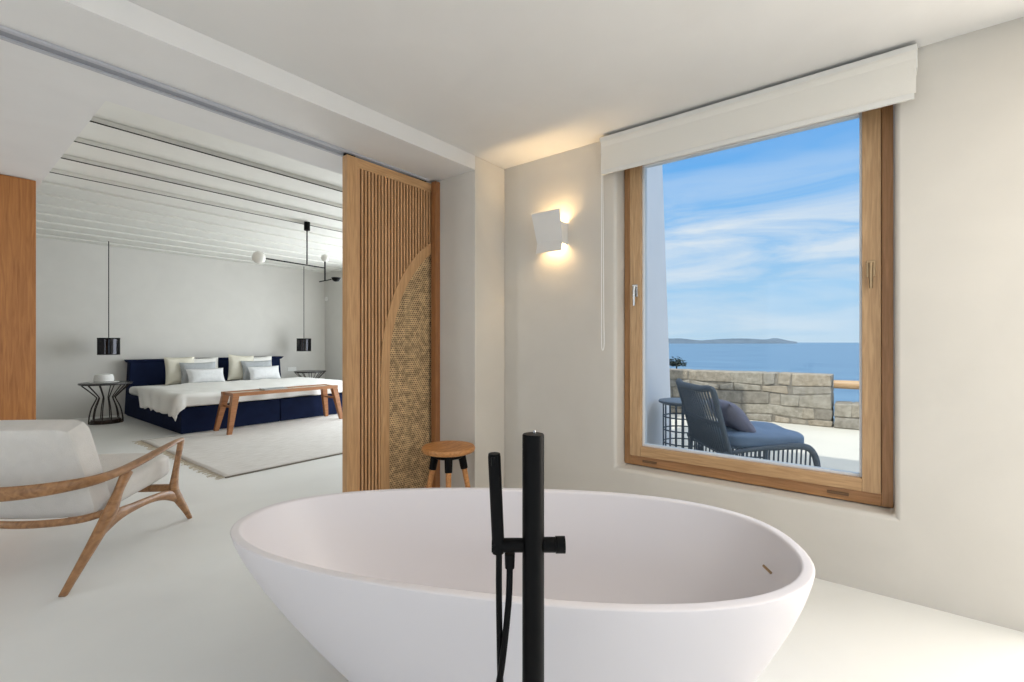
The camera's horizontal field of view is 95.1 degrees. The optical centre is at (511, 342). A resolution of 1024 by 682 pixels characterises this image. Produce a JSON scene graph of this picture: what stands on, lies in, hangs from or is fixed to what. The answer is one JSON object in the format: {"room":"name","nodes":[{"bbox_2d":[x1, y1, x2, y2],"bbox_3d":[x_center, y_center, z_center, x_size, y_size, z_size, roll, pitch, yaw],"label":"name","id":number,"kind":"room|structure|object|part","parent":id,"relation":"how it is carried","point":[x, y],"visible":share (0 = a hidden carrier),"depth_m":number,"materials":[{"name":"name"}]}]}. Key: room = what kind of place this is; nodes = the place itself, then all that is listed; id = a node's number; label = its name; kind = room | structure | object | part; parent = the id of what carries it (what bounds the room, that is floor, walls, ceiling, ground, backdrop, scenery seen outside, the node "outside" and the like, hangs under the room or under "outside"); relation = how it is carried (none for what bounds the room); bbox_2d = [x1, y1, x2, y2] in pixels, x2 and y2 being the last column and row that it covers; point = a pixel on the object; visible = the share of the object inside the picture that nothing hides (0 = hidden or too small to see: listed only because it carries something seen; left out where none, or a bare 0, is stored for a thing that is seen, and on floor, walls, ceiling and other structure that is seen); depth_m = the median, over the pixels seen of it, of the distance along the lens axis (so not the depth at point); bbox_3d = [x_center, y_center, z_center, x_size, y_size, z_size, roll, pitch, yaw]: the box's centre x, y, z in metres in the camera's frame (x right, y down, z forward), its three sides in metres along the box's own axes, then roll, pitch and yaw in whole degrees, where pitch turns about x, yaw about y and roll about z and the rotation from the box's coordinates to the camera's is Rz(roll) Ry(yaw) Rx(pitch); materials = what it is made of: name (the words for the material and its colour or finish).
{"room":"hotel room","nodes":[
{"label":"hotel room","id":0,"kind":"room"},
{"bbox_2d":[36,237,324,419],"bbox_3d":[-6.955,-0.340,6.809,0.300,2.980,9.520,0,0,38],"label":"wall","id":1,"kind":"structure","parent":0,"point":[161,305],"depth_m":7.78,"materials":[{"name":"paint"}]},
{"bbox_2d":[288,367,295,370],"bbox_3d":[-4.529,0.550,9.646,0.011,0.080,0.180,0,0,38],"label":"wall socket","id":2,"kind":"object","parent":1,"relation":"attached to","point":[289,368],"visible":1,"depth_m":9.64,"materials":[{"name":"white plastic"}]},
{"bbox_2d":[36,101,341,270],"bbox_3d":[-4.389,-1.680,4.794,6.825,0.300,9.520,0,0,38],"label":"ceiling","id":3,"kind":"structure","parent":0,"point":[112,112],"depth_m":4.40,"materials":[{"name":"white paint"}]},
{"bbox_2d":[97,241,119,354],"bbox_3d":[-6.069,-0.671,7.054,0.270,1.717,0.270,0,0,38],"label":"pendant lamp","id":4,"kind":"object","parent":3,"relation":"hanging from","point":[105,346],"visible":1,"depth_m":6.98,"materials":[{"name":"black metal"}]},
{"bbox_3d":[-6.069,0.060,7.054,0.264,0.250,0.264,0,0,38],"label":"lamp shade","id":5,"kind":"part","parent":4,"relation":"part of","materials":[{"name":"black metal"}]},
{"bbox_3d":[-6.069,-0.800,7.054,0.011,1.460,0.011,0,0,16],"label":"cord","id":6,"kind":"part","parent":4,"relation":"part of","materials":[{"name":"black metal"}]},
{"bbox_2d":[36,233,330,272],"bbox_3d":[-5.528,-1.519,8.221,0.270,0.022,4.935,0,0,38],"label":"beam","id":7,"kind":"structure","parent":3,"relation":"attached to","point":[38,235],"depth_m":7.79,"materials":[{"name":"white paint"}]},
{"bbox_2d":[36,192,341,250],"bbox_3d":[-3.522,-1.519,6.646,0.270,0.022,4.935,0,0,38],"label":"beam","id":8,"kind":"structure","parent":3,"relation":"attached to","point":[39,196],"depth_m":5.76,"materials":[{"name":"white paint"}]},
{"bbox_2d":[36,202,341,256],"bbox_3d":[-3.924,-1.519,6.962,0.270,0.022,4.935,0,0,38],"label":"beam","id":9,"kind":"structure","parent":3,"relation":"attached to","point":[40,206],"depth_m":6.16,"materials":[{"name":"white paint"}]},
{"bbox_2d":[36,212,341,262],"bbox_3d":[-4.325,-1.519,7.276,0.270,0.022,4.935,0,0,38],"label":"beam","id":10,"kind":"structure","parent":3,"relation":"attached to","point":[38,214],"depth_m":6.56,"materials":[{"name":"white paint"}]},
{"bbox_2d":[36,220,341,266],"bbox_3d":[-4.726,-1.519,7.591,0.270,0.022,4.935,0,0,38],"label":"beam","id":11,"kind":"structure","parent":3,"relation":"attached to","point":[38,222],"depth_m":6.97,"materials":[{"name":"white paint"}]},
{"bbox_2d":[36,227,341,270],"bbox_3d":[-5.127,-1.519,7.906,0.270,0.022,4.935,0,0,38],"label":"beam","id":12,"kind":"structure","parent":3,"relation":"attached to","point":[38,229],"depth_m":7.30,"materials":[{"name":"white paint"}]},
{"bbox_2d":[37,181,341,243],"bbox_3d":[-3.121,-1.519,6.332,0.270,0.022,4.935,0,0,38],"label":"beam","id":13,"kind":"structure","parent":3,"relation":"attached to","point":[44,185],"depth_m":5.33,"materials":[{"name":"white paint"}]},
{"bbox_2d":[44,168,341,236],"bbox_3d":[-2.719,-1.507,6.016,0.272,0.044,4.935,0,0,38],"label":"beam","id":14,"kind":"structure","parent":3,"relation":"attached to","point":[56,175],"depth_m":4.91,"materials":[{"name":"white paint"}]},
{"bbox_2d":[55,154,341,226],"bbox_3d":[-2.316,-1.507,5.699,0.277,0.044,4.935,0,0,38],"label":"beam","id":15,"kind":"structure","parent":3,"relation":"attached to","point":[66,161],"depth_m":4.55,"materials":[{"name":"white paint"}]},
{"bbox_2d":[66,137,341,215],"bbox_3d":[-1.916,-1.507,5.386,0.274,0.044,4.935,0,0,38],"label":"beam","id":16,"kind":"structure","parent":3,"relation":"attached to","point":[82,146],"depth_m":4.15,"materials":[{"name":"white paint"}]},
{"bbox_2d":[81,117,341,200],"bbox_3d":[-1.514,-1.507,5.070,0.277,0.044,4.935,0,0,38],"label":"beam","id":17,"kind":"structure","parent":3,"relation":"attached to","point":[97,127],"depth_m":3.77,"materials":[{"name":"white paint"}]},
{"bbox_2d":[252,221,340,281],"bbox_3d":[-2.652,-1.149,5.833,0.240,0.722,1.144,0,0,38],"label":"chandelier","id":18,"kind":"object","parent":3,"relation":"hanging from","point":[258,257],"visible":1,"depth_m":5.88,"materials":[{"name":"black metal"}]},
{"bbox_3d":[-2.923,-0.980,5.410,0.144,0.144,0.144,0,0,38],"label":"globe","id":19,"kind":"part","parent":18,"relation":"part of","materials":[{"name":"white glass"}]},
{"bbox_3d":[-2.678,-0.980,5.828,0.016,0.015,0.827,0,0,30],"label":"arm","id":20,"kind":"part","parent":18,"relation":"part of","materials":[{"name":"black metal"}]},
{"bbox_3d":[-2.574,-1.195,5.886,0.016,0.430,0.015,0,0,38],"label":"rod","id":21,"kind":"part","parent":18,"relation":"part of","materials":[{"name":"black metal"}]},
{"bbox_3d":[-2.468,-1.112,6.184,0.096,0.096,0.096,0,0,38],"label":"globe","id":22,"kind":"part","parent":18,"relation":"part of","materials":[{"name":"white glass"}]},
{"bbox_3d":[-2.468,-0.940,6.184,0.020,0.260,0.019,0,0,38],"label":"drop rod","id":23,"kind":"part","parent":18,"relation":"part of","materials":[{"name":"black metal"}]},
{"bbox_3d":[-2.339,-0.833,6.235,0.124,0.055,0.124,0,0,38],"label":"lamp shade","id":24,"kind":"part","parent":18,"relation":"part of","materials":[{"name":"black metal"}]},
{"bbox_2d":[296,338,310,350],"bbox_3d":[-4.133,-0.676,9.310,0.270,1.707,0.270,0,0,38],"label":"pendant lamp","id":25,"kind":"object","parent":3,"relation":"hanging from","point":[303,344],"visible":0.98,"depth_m":9.20,"materials":[{"name":"black metal"}]},
{"bbox_2d":[0,0,474,187],"bbox_3d":[-3.577,-1.240,2.163,3.902,0.100,5.786,0,0,38],"label":"beam","id":26,"kind":"structure","parent":0,"point":[46,102],"depth_m":2.27,"materials":[{"name":"paint"}]},
{"bbox_2d":[0,25,428,181],"bbox_3d":[-2.379,-1.184,1.245,0.100,0.012,5.620,0,0,38],"label":"door track","id":27,"kind":"object","parent":26,"relation":"attached to","point":[7,34],"visible":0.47,"depth_m":2.20,"materials":[{"name":"grey metal"}]},
{"bbox_2d":[342,153,430,491],"bbox_3d":[-0.819,-0.024,3.210,0.056,2.328,0.726,0,0,38],"label":"sliding door","id":28,"kind":"structure","parent":27,"relation":"hanging from","point":[386,213],"depth_m":3.13,"materials":[{"name":"brown wood"}]},
{"bbox_3d":[-0.798,-1.137,3.239,0.055,0.062,0.654,0,0,38],"label":"rail","id":29,"kind":"part","parent":28,"relation":"part of","materials":[{"name":"brown wood"}]},
{"bbox_3d":[-0.721,0.178,3.329,0.010,1.764,0.416,0,0,38],"label":"cane panel","id":30,"kind":"part","parent":28,"relation":"part of","materials":[{"name":"beige wicker"}]},
{"bbox_2d":[325,270,341,379],"bbox_3d":[-1.424,-0.340,8.327,6.525,2.980,0.300,0,0,38],"label":"wall","id":31,"kind":"structure","parent":0,"point":[333,290],"depth_m":10.01,"materials":[{"name":"paint"}]},
{"bbox_2d":[437,156,504,487],"bbox_3d":[-0.469,-0.070,3.611,0.802,2.440,0.328,0,0,38],"label":"wall partition","id":32,"kind":"structure","parent":0,"point":[472,203],"depth_m":3.35,"materials":[{"name":"paint"}]},
{"bbox_2d":[431,181,439,487],"bbox_3d":[-0.561,-0.013,3.445,0.047,2.325,0.046,0,0,38],"label":"door frame","id":33,"kind":"structure","parent":32,"relation":"attached to","point":[435,186],"depth_m":3.43,"materials":[{"name":"brown wood"}]},
{"bbox_2d":[0,414,1023,681],"bbox_3d":[0.309,1.250,2.681,16.825,0.200,12.000,0,0,38],"label":"floor","id":34,"kind":"structure","parent":0,"point":[164,595],"depth_m":1.99,"materials":[{"name":"white concrete"}]},
{"bbox_2d":[0,174,35,419],"bbox_3d":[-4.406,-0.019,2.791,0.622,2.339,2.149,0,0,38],"label":"wooden door","id":35,"kind":"structure","parent":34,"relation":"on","point":[17,195],"depth_m":3.37,"materials":[{"name":"brown wood"}]},
{"bbox_2d":[0,419,191,596],"bbox_3d":[-2.418,0.772,2.565,0.782,0.782,0.980,0,0,-5],"label":"armchair","id":36,"kind":"object","parent":34,"relation":"on","point":[49,468],"visible":1,"depth_m":2.31,"materials":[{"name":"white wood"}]},
{"bbox_3d":[-2.400,0.882,2.337,0.694,0.070,0.093,0,0,-5],"label":"rail","id":37,"kind":"part","parent":36,"relation":"part of","materials":[{"name":"brown wood"}]},
{"bbox_2d":[0,419,109,518],"bbox_3d":[-2.400,0.635,2.338,0.580,0.507,0.278,0,0,-5],"label":"cushion","id":38,"kind":"object","parent":36,"relation":"on","point":[32,452],"depth_m":2.28,"materials":[{"name":"fabric"}]},
{"bbox_2d":[5,453,168,518],"bbox_3d":[-2.428,0.802,2.684,0.580,0.200,0.673,0,0,-5],"label":"seat cushion","id":39,"kind":"object","parent":36,"relation":"on","point":[143,477],"depth_m":2.60,"materials":[{"name":"fabric"}]},
{"bbox_3d":[-2.416,0.664,2.527,0.782,0.118,0.865,0,0,-5],"label":"arm rail","id":40,"kind":"part","parent":36,"relation":"part of","materials":[{"name":"brown wood"}]},
{"bbox_3d":[-2.054,0.915,2.325,0.048,0.496,0.444,0,0,-5],"label":"leg","id":41,"kind":"part","parent":36,"relation":"part of","materials":[{"name":"brown wood"}]},
{"bbox_3d":[-2.075,0.932,2.631,0.038,0.126,0.634,0,0,-4],"label":"rail","id":42,"kind":"part","parent":36,"relation":"part of","materials":[{"name":"brown wood"}]},
{"bbox_3d":[-2.442,0.895,2.859,0.680,0.040,0.035,0,0,-5],"label":"rail","id":43,"kind":"part","parent":36,"relation":"part of","materials":[{"name":"brown wood"}]},
{"bbox_3d":[-2.100,0.887,2.974,0.042,0.543,0.216,0,0,-5],"label":"leg","id":44,"kind":"part","parent":36,"relation":"part of","materials":[{"name":"brown wood"}]},
{"bbox_2d":[78,381,132,424],"bbox_3d":[-5.815,0.862,6.714,0.600,0.576,0.600,0,0,38],"label":"bedside table","id":45,"kind":"object","parent":34,"relation":"on","point":[111,420],"visible":0.97,"depth_m":6.64,"materials":[{"name":"metal"}]},
{"bbox_2d":[88,374,119,383],"bbox_3d":[-5.810,0.511,6.672,0.350,0.123,0.350,0,0,38],"label":"sun hat","id":46,"kind":"object","parent":45,"relation":"on","point":[98,378],"visible":1,"depth_m":6.59,"materials":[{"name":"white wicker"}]},
{"bbox_3d":[-5.810,0.509,6.672,0.224,0.120,0.224,0,0,38],"label":"crown","id":47,"kind":"part","parent":46,"relation":"part of","materials":[{"name":"white wicker"}]},
{"bbox_2d":[124,356,341,433],"bbox_3d":[-4.412,0.714,7.638,2.653,0.872,2.466,0,0,38],"label":"bed","id":48,"kind":"object","parent":34,"relation":"on","point":[143,372],"visible":0.51,"depth_m":6.87,"materials":[{"name":"blue fabric"}]},
{"bbox_2d":[164,357,193,385],"bbox_3d":[-5.432,0.465,7.672,0.197,0.456,0.430,0,0,38],"label":"pillow","id":49,"kind":"object","parent":48,"relation":"on","point":[172,366],"visible":0.72,"depth_m":7.57,"materials":[{"name":"beige fabric"}]},
{"bbox_2d":[179,362,214,383],"bbox_3d":[-5.187,0.510,7.760,0.196,0.361,0.527,0,0,38],"label":"pillow","id":50,"kind":"object","parent":48,"relation":"on","point":[208,365],"visible":0.4,"depth_m":7.66,"materials":[{"name":"grey fabric"}]},
{"bbox_3d":[-5.357,0.714,8.387,0.242,0.872,2.455,0,0,38],"label":"headboard","id":51,"kind":"part","parent":48,"relation":"part of","materials":[{"name":"blue fabric"}]},
{"bbox_2d":[186,368,224,382],"bbox_3d":[-5.012,0.554,7.686,0.173,0.250,0.565,0,0,38],"label":"pillow","id":52,"kind":"object","parent":48,"relation":"on","point":[214,374],"visible":0.91,"depth_m":7.63,"materials":[{"name":"grey fabric"}]},
{"bbox_2d":[194,357,217,367],"bbox_3d":[-5.369,0.478,8.055,0.179,0.427,0.620,0,0,38],"label":"pillow","id":53,"kind":"object","parent":48,"relation":"on","point":[199,360],"visible":0.11,"depth_m":8.16,"materials":[{"name":"white fabric"}]},
{"bbox_3d":[-4.350,0.759,7.560,2.420,0.129,2.380,0,0,38],"label":"mattress","id":54,"kind":"part","parent":48,"relation":"part of","materials":[{"name":"white fabric"}]},
{"bbox_2d":[138,377,341,420],"bbox_3d":[-4.012,0.801,7.272,1.750,0.344,2.625,0,0,38],"label":"duvet","id":55,"kind":"object","parent":48,"relation":"on","point":[170,400],"visible":0.85,"depth_m":6.49,"materials":[{"name":"white fabric"}]},
{"bbox_2d":[228,354,253,379],"bbox_3d":[-4.856,0.455,8.402,0.199,0.490,0.468,0,0,38],"label":"pillow","id":56,"kind":"object","parent":48,"relation":"on","point":[235,372],"visible":0.77,"depth_m":8.31,"materials":[{"name":"beige fabric"}]},
{"bbox_2d":[241,360,270,379],"bbox_3d":[-4.609,0.510,8.488,0.192,0.361,0.527,0,0,38],"label":"pillow","id":57,"kind":"object","parent":48,"relation":"on","point":[245,364],"visible":0.43,"depth_m":8.38,"materials":[{"name":"grey fabric"}]},
{"bbox_2d":[253,356,271,365],"bbox_3d":[-4.799,0.478,8.790,0.175,0.427,0.620,0,0,38],"label":"pillow","id":58,"kind":"object","parent":48,"relation":"on","point":[267,357],"visible":0.13,"depth_m":8.89,"materials":[{"name":"white fabric"}]},
{"bbox_2d":[248,365,280,379],"bbox_3d":[-4.438,0.554,8.417,0.175,0.250,0.565,0,0,38],"label":"pillow","id":59,"kind":"object","parent":48,"relation":"on","point":[267,372],"visible":0.94,"depth_m":8.37,"materials":[{"name":"grey fabric"}]},
{"bbox_2d":[134,414,341,479],"bbox_3d":[-2.432,1.142,5.907,2.425,0.013,3.229,0,0,38],"label":"rug","id":60,"kind":"object","parent":34,"relation":"on","point":[254,448],"visible":0.68,"depth_m":5.12,"materials":[{"name":"beige carpet"}]},
{"bbox_2d":[213,384,341,434],"bbox_3d":[-3.174,0.887,6.500,0.459,0.500,1.574,0,0,38],"label":"bench","id":61,"kind":"object","parent":60,"relation":"on","point":[234,395],"visible":0.98,"depth_m":6.14,"materials":[{"name":"brown wood"}]},
{"bbox_3d":[-3.747,0.908,6.048,0.115,0.458,0.154,0,0,38],"label":"leg","id":62,"kind":"part","parent":61,"relation":"part of","materials":[{"name":"brown wood"}]},
{"bbox_3d":[-3.485,0.908,5.841,0.135,0.458,0.154,0,0,38],"label":"leg","id":63,"kind":"part","parent":61,"relation":"part of","materials":[{"name":"brown wood"}]},
{"bbox_3d":[-3.287,0.658,6.598,0.080,0.042,1.440,0,0,38],"label":"seat rail","id":64,"kind":"part","parent":61,"relation":"part of","materials":[{"name":"brown wood"}]},
{"bbox_2d":[259,387,287,389],"bbox_3d":[-3.248,0.630,6.389,0.214,0.012,0.304,0,0,44],"label":"magazine","id":65,"kind":"object","parent":61,"relation":"on","point":[272,388],"visible":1,"depth_m":6.33,"materials":[{"name":"white paper"}]},
{"bbox_3d":[-3.063,0.658,6.422,0.090,0.042,1.440,0,0,38],"label":"seat rail","id":66,"kind":"part","parent":61,"relation":"part of","materials":[{"name":"brown wood"}]},
{"bbox_3d":[-2.866,0.908,7.170,0.115,0.458,0.139,0,0,38],"label":"leg","id":67,"kind":"part","parent":61,"relation":"part of","materials":[{"name":"brown wood"}]},
{"bbox_3d":[-2.603,0.908,6.964,0.135,0.458,0.139,0,0,38],"label":"leg","id":68,"kind":"part","parent":61,"relation":"part of","materials":[{"name":"brown wood"}]},
{"bbox_2d":[294,370,325,377],"bbox_3d":[-4.053,0.862,9.412,0.600,0.576,0.600,0,0,38],"label":"bedside table","id":69,"kind":"object","parent":34,"relation":"on","point":[300,371],"visible":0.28,"depth_m":9.28,"materials":[{"name":"brown metal"}]},
{"bbox_2d":[421,441,474,487],"bbox_3d":[-0.412,0.911,3.038,0.344,0.484,0.344,0,0,30],"label":"stool","id":70,"kind":"object","parent":34,"relation":"on","point":[448,451],"visible":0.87,"depth_m":2.98,"materials":[{"name":"brown wood"}]},
{"bbox_3d":[-0.540,0.974,3.019,0.099,0.358,0.037,0,0,-9],"label":"leg","id":71,"kind":"part","parent":70,"relation":"part of","materials":[{"name":"brown wood"}]},
{"bbox_2d":[429,456,437,469],"bbox_3d":[-0.502,0.767,3.026,0.068,0.114,0.052,0,0,-4],"label":"socket","id":72,"kind":"object","parent":70,"relation":"attached to","point":[433,461],"depth_m":3.00,"materials":[{"name":"black metal"}]},
{"bbox_3d":[-0.412,0.690,3.038,0.344,0.041,0.344,0,0,30],"label":"seat","id":73,"kind":"part","parent":70,"relation":"part of","materials":[{"name":"brown wood"}]},
{"bbox_3d":[-0.412,0.728,3.038,0.196,0.034,0.196,0,0,30],"label":"mount plate","id":74,"kind":"part","parent":70,"relation":"part of","materials":[{"name":"black metal"}]},
{"bbox_3d":[-0.394,0.973,2.910,0.036,0.358,0.100,0,0,-8],"label":"leg","id":75,"kind":"part","parent":70,"relation":"part of","materials":[{"name":"brown wood"}]},
{"bbox_2d":[444,457,452,472],"bbox_3d":[-0.400,0.767,2.948,0.052,0.114,0.068,0,0,-3],"label":"socket","id":76,"kind":"object","parent":70,"relation":"attached to","point":[448,461],"depth_m":2.93,"materials":[{"name":"black metal"}]},
{"bbox_2d":[459,455,467,468],"bbox_3d":[-0.322,0.767,3.050,0.068,0.114,0.052,0,0,-4],"label":"socket","id":77,"kind":"object","parent":70,"relation":"attached to","point":[462,461],"depth_m":3.03,"materials":[{"name":"black metal"}]},
{"bbox_3d":[-0.284,0.974,3.056,0.099,0.358,0.037,0,0,-9],"label":"leg","id":78,"kind":"part","parent":70,"relation":"part of","materials":[{"name":"brown wood"}]},
{"bbox_2d":[230,488,814,681],"bbox_3d":[-0.035,0.874,1.511,1.786,0.553,0.854,0,0,8],"label":"bathtub","id":79,"kind":"object","parent":34,"relation":"on","point":[386,585],"visible":0.97,"depth_m":1.45,"materials":[{"name":"white ceramic"}]},
{"bbox_2d":[488,430,565,681],"bbox_3d":[0.026,0.655,0.949,0.140,0.990,0.288,0,0,0],"label":"mixer","id":80,"kind":"object","parent":34,"relation":"on","point":[533,544],"visible":1,"depth_m":0.83,"materials":[{"name":"black metal"}]},
{"bbox_2d":[505,553,514,569],"bbox_3d":[-0.004,0.395,0.848,0.019,0.026,0.019,0,0,0],"label":"outlet","id":81,"kind":"object","parent":80,"relation":"attached to","point":[509,557],"depth_m":0.84,"materials":[{"name":"black metal"}]},
{"bbox_3d":[0.038,0.180,0.850,0.040,0.028,0.040,0,0,0],"label":"control knob","id":82,"kind":"part","parent":80,"relation":"part of","materials":[{"name":"black metal"}]},
{"bbox_3d":[0.076,0.367,0.850,0.040,0.030,0.030,0,0,0],"label":"knob","id":83,"kind":"part","parent":80,"relation":"part of","materials":[{"name":"black metal"}]},
{"bbox_2d":[669,356,686,368],"bbox_3d":[2.927,0.710,8.324,0.350,0.940,0.373,0,0,38],"label":"shrub","id":84,"kind":"object","parent":34,"relation":"on","point":[676,363],"visible":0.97,"depth_m":8.26,"materials":[{"name":"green plant"}]},
{"bbox_2d":[659,398,706,450],"bbox_3d":[1.729,0.869,4.745,0.470,0.563,0.470,0,0,38],"label":"garden table","id":85,"kind":"object","parent":34,"relation":"on","point":[675,402],"visible":0.45,"depth_m":4.70,"materials":[{"name":"grey metal"}]},
{"bbox_2d":[676,378,820,466],"bbox_3d":[1.966,0.744,4.066,0.927,0.815,0.800,0,0,0],"label":"lounger","id":86,"kind":"object","parent":34,"relation":"on","point":[713,434],"visible":0.86,"depth_m":3.78,"materials":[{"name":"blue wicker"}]},
{"bbox_3d":[1.694,1.010,4.439,0.054,0.282,0.034,0,0,0],"label":"leg","id":87,"kind":"part","parent":86,"relation":"part of","materials":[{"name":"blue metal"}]},
{"bbox_3d":[1.624,0.636,4.064,0.242,0.599,0.800,0,0,0],"label":"frame","id":88,"kind":"part","parent":86,"relation":"part of","materials":[{"name":"grey wicker"}]},
{"bbox_3d":[2.044,0.972,4.441,0.767,0.358,0.046,0,0,0],"label":"frame","id":89,"kind":"part","parent":86,"relation":"part of","materials":[{"name":"grey wicker"}]},
{"bbox_2d":[708,398,756,432],"bbox_3d":[1.866,0.636,3.989,0.455,0.285,0.488,0,0,38],"label":"cushion","id":90,"kind":"object","parent":86,"relation":"on","point":[734,417],"visible":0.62,"depth_m":3.81,"materials":[{"name":"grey fabric"}]},
{"bbox_2d":[712,421,803,450],"bbox_3d":[2.051,0.799,4.066,0.660,0.178,0.720,0,0,0],"label":"seat cushion","id":91,"kind":"object","parent":86,"relation":"on","point":[767,434],"depth_m":3.74,"materials":[{"name":"blue fabric"}]},
{"bbox_3d":[2.049,0.972,3.691,0.767,0.358,0.046,0,0,0],"label":"frame","id":92,"kind":"part","parent":86,"relation":"part of","materials":[{"name":"grey metal"}]},
{"bbox_2d":[670,368,833,426],"bbox_3d":[2.286,0.798,8.180,5.505,0.710,0.434,0,0,38],"label":"stone wall","id":93,"kind":"structure","parent":34,"relation":"on","point":[780,397],"depth_m":6.77,"materials":[{"name":"beige stone"}]},
{"bbox_2d":[833,380,858,388],"bbox_3d":[6.000,0.573,5.212,4.001,0.114,0.122,0,0,38],"label":"handrail","id":94,"kind":"object","parent":93,"relation":"attached to","point":[841,384],"visible":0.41,"depth_m":6.33,"materials":[{"name":"brown wood"}]},
{"bbox_2d":[834,401,858,429],"bbox_3d":[7.212,0.984,4.312,7.001,0.338,0.434,0,0,38],"label":"stone wall","id":95,"kind":"structure","parent":34,"relation":"on","point":[846,413],"depth_m":6.22,"materials":[{"name":"beige stone"}]},
{"bbox_2d":[128,0,1023,168],"bbox_3d":[0.035,-1.466,-0.444,5.398,0.350,6.745,0,0,38],"label":"ceiling","id":96,"kind":"structure","parent":0,"point":[506,84],"depth_m":2.04,"materials":[{"name":"paint"}]},
{"bbox_2d":[647,165,671,445],"bbox_3d":[0.967,-0.648,4.559,0.390,3.603,2.275,0,0,38],"label":"wall","id":97,"kind":"structure","parent":0,"point":[658,370],"depth_m":4.94,"materials":[{"name":"white paint"}]},
{"bbox_2d":[504,17,1023,631],"bbox_3d":[0.815,-0.196,3.022,3.550,2.891,0.330,0,0,38],"label":"wall","id":98,"kind":"structure","parent":0,"point":[951,540],"depth_m":2.05,"materials":[{"name":"paint"}]},
{"bbox_2d":[531,208,567,253],"bbox_3d":[0.256,-0.740,3.178,0.228,0.270,0.115,0,0,38],"label":"wall sconce","id":99,"kind":"object","parent":98,"relation":"attached to","point":[551,233],"visible":1,"depth_m":3.14,"materials":[{"name":"white metal"}]},
{"bbox_3d":[0.346,-0.730,3.123,0.003,0.144,0.090,0,0,38],"label":"plate","id":100,"kind":"part","parent":99,"relation":"part of","materials":[{"name":"white metal"}]},
{"bbox_2d":[625,104,893,507],"bbox_3d":[1.262,-0.229,2.618,1.349,2.014,0.123,0,0,38],"label":"window","id":101,"kind":"structure","parent":98,"relation":"in","point":[873,484],"depth_m":2.28,"materials":[{"name":"brown wood"}]},
{"bbox_3d":[0.769,-0.297,2.947,0.036,0.135,0.031,0,0,38],"label":"handle","id":102,"kind":"part","parent":101,"relation":"part of","materials":[{"name":"silver metal"}]},
{"bbox_3d":[1.267,-0.232,2.624,1.112,1.896,0.077,0,0,38],"label":"sash","id":103,"kind":"part","parent":101,"relation":"part of","materials":[{"name":"brown wood"}]},
{"bbox_3d":[1.278,-0.229,2.639,1.258,2.014,0.070,0,0,38],"label":"frame","id":104,"kind":"part","parent":101,"relation":"part of","materials":[{"name":"brown wood"}]},
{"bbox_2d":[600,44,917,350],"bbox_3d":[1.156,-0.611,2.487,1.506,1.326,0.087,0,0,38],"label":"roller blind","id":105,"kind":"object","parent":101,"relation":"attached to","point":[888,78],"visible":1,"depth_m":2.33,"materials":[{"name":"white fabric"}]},
{"bbox_3d":[0.571,-0.579,2.946,0.018,1.262,0.015,0,0,38],"label":"bead chain","id":106,"kind":"part","parent":105,"relation":"part of","materials":[{"name":"white plastic"}]},
{"bbox_3d":[1.159,-1.258,2.486,1.497,0.027,0.081,0,0,38],"label":"head rail","id":107,"kind":"part","parent":105,"relation":"part of","materials":[{"name":"white"}]},
{"bbox_3d":[1.698,-0.322,2.217,0.036,0.135,0.031,0,0,38],"label":"handle","id":108,"kind":"part","parent":101,"relation":"part of","materials":[{"name":"brown wood"}]},
{"label":"outside","id":109,"kind":"structure","parent":0,"visible":0},
{"bbox_2d":[669,343,858,417],"bbox_3d":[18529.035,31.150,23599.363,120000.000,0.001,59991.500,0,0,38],"label":"sea","id":110,"kind":"structure","parent":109,"point":[841,360],"depth_m":848.83,"materials":[{"name":"liquid"}]},
{"bbox_2d":[668,338,796,343],"bbox_3d":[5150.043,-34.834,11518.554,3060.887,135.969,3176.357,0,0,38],"label":"island","id":111,"kind":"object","parent":110,"relation":"on","point":[674,340],"visible":0.89,"depth_m":8883.94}
]}

